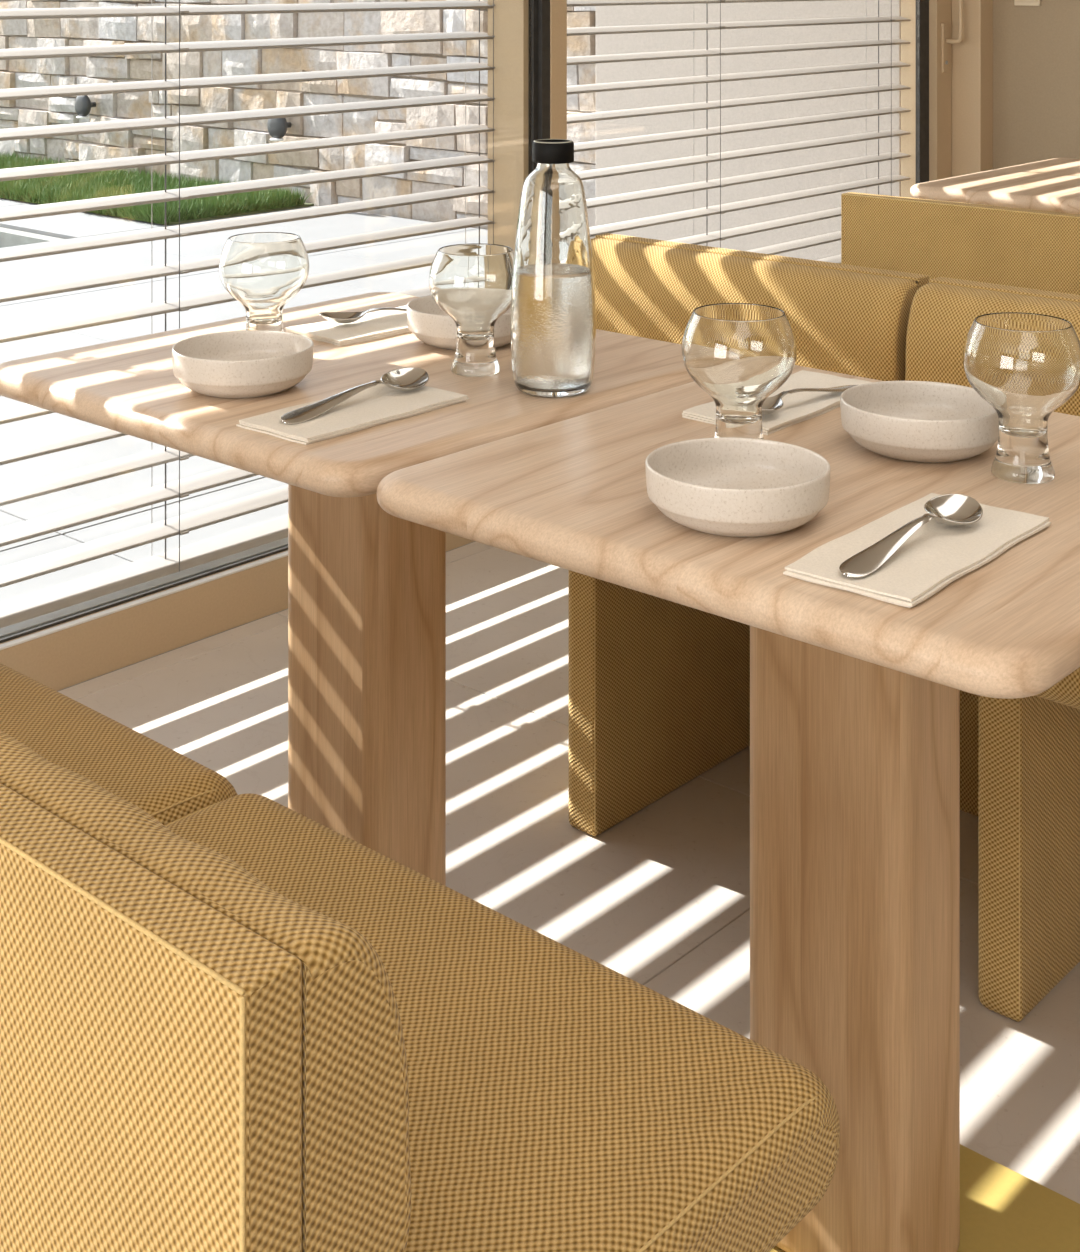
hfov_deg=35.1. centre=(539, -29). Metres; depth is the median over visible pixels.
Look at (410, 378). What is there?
spoon
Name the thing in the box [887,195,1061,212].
cushion
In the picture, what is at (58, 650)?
window
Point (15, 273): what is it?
patio
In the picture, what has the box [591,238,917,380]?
cushion
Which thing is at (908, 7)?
trim
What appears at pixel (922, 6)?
window
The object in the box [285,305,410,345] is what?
napkin
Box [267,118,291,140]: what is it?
wall lamp
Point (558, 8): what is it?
trim
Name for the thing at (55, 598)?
blind
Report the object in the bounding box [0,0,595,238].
wall
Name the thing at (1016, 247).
upholstered bench
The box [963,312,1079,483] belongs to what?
wine glass
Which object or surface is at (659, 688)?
upholstered bench
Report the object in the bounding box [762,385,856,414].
spoon
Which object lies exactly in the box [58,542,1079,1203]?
floor
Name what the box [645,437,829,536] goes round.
bowl
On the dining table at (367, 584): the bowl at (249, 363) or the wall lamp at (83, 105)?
the bowl at (249, 363)
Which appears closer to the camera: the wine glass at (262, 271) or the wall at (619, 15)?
the wine glass at (262, 271)
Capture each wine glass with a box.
[219,232,308,331]
[429,243,513,376]
[682,303,796,438]
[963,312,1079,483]
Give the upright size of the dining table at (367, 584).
0.740 m
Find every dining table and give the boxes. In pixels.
[0,292,693,885]
[377,365,1079,1251]
[910,158,1079,213]
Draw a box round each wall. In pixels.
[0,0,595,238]
[596,0,900,259]
[993,0,1079,169]
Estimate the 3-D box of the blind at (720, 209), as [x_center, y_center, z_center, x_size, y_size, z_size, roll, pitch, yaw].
[0.536,-0.007,4.649,0.089,2.435,1.733,0,0,42]
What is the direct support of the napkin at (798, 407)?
on the dining table at (855, 698)
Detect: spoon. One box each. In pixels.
[280,367,428,423]
[319,308,406,323]
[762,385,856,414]
[839,494,982,577]
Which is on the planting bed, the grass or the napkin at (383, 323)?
the grass
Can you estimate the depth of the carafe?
1.89 m
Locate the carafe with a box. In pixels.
[511,139,595,396]
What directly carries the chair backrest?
on the upholstered bench at (238, 1023)
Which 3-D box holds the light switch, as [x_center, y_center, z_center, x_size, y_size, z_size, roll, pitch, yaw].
[1.468,0.061,5.153,0.082,0.082,0.014,0,0,42]
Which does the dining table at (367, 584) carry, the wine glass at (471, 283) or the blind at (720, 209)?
the wine glass at (471, 283)
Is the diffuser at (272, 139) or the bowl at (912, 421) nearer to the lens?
the bowl at (912, 421)
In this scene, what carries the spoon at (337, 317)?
on the napkin at (383, 323)
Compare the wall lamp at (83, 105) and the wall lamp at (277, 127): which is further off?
the wall lamp at (83, 105)
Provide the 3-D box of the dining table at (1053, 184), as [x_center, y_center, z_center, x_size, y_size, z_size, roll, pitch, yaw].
[1.315,0.840,3.844,0.687,0.740,0.770,0,0,42]
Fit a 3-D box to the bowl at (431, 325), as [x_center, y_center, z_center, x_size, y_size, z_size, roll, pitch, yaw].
[-0.090,0.446,2.172,0.158,0.048,0.158,0,0,42]
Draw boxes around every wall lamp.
[75,95,95,118]
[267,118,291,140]
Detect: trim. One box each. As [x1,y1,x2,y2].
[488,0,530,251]
[550,0,566,139]
[901,0,915,197]
[952,0,992,176]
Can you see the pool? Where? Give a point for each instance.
(8, 237)
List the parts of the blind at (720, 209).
ladder cord, ladder cord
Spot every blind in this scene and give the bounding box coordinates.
[0,0,494,628]
[567,0,910,263]
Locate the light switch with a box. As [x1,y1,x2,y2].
[1014,0,1040,5]
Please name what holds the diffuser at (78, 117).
attached to the wall lamp at (83, 105)
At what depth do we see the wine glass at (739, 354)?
1.61 m
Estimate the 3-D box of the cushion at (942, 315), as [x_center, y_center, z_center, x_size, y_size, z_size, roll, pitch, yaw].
[0.772,0.578,2.265,0.620,0.253,0.082,0,0,42]
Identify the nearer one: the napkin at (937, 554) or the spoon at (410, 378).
the napkin at (937, 554)
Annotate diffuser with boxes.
[76,116,87,118]
[270,138,283,140]
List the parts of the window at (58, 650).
frame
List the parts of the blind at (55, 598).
rail, ladder cord, ladder cord, ladder cord, ladder cord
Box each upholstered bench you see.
[0,663,237,825]
[0,731,839,1251]
[569,233,930,835]
[841,192,1079,294]
[905,277,1079,1021]
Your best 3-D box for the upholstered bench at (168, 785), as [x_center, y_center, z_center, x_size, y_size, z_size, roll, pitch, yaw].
[-0.663,0.830,1.571,0.621,0.760,0.514,0,0,42]
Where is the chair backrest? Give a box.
[0,731,411,1251]
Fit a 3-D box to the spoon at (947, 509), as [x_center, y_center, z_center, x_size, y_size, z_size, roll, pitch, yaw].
[0.296,0.453,1.383,0.201,0.018,0.045,0,0,-45]
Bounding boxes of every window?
[0,0,549,690]
[916,0,928,183]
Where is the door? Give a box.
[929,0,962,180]
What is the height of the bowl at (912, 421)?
0.048 m
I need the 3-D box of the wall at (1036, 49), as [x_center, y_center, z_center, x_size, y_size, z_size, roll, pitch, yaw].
[3.464,-0.090,3.506,5.890,2.600,0.180,0,0,42]
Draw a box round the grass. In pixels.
[0,151,308,223]
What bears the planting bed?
on the ground
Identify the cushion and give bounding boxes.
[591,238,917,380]
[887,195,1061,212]
[905,283,1079,415]
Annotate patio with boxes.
[0,198,487,602]
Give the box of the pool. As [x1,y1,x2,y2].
[0,227,62,247]
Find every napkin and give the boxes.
[236,384,467,444]
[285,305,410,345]
[682,370,871,434]
[783,493,1050,607]
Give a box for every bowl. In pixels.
[172,330,313,397]
[407,295,510,349]
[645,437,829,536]
[840,381,998,462]
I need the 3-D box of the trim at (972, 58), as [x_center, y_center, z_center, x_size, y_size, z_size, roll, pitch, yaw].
[1.302,-0.089,5.256,0.154,2.599,0.082,0,0,42]
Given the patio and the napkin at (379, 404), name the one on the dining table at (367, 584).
the napkin at (379, 404)
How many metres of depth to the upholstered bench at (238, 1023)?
0.89 m
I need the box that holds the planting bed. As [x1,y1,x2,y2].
[3,198,313,225]
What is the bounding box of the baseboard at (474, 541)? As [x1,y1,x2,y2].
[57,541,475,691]
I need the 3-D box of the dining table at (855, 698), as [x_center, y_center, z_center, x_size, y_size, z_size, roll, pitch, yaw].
[0.301,0.840,1.625,0.668,0.740,0.670,0,0,42]
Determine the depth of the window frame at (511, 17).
3.85 m
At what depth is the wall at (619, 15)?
5.68 m

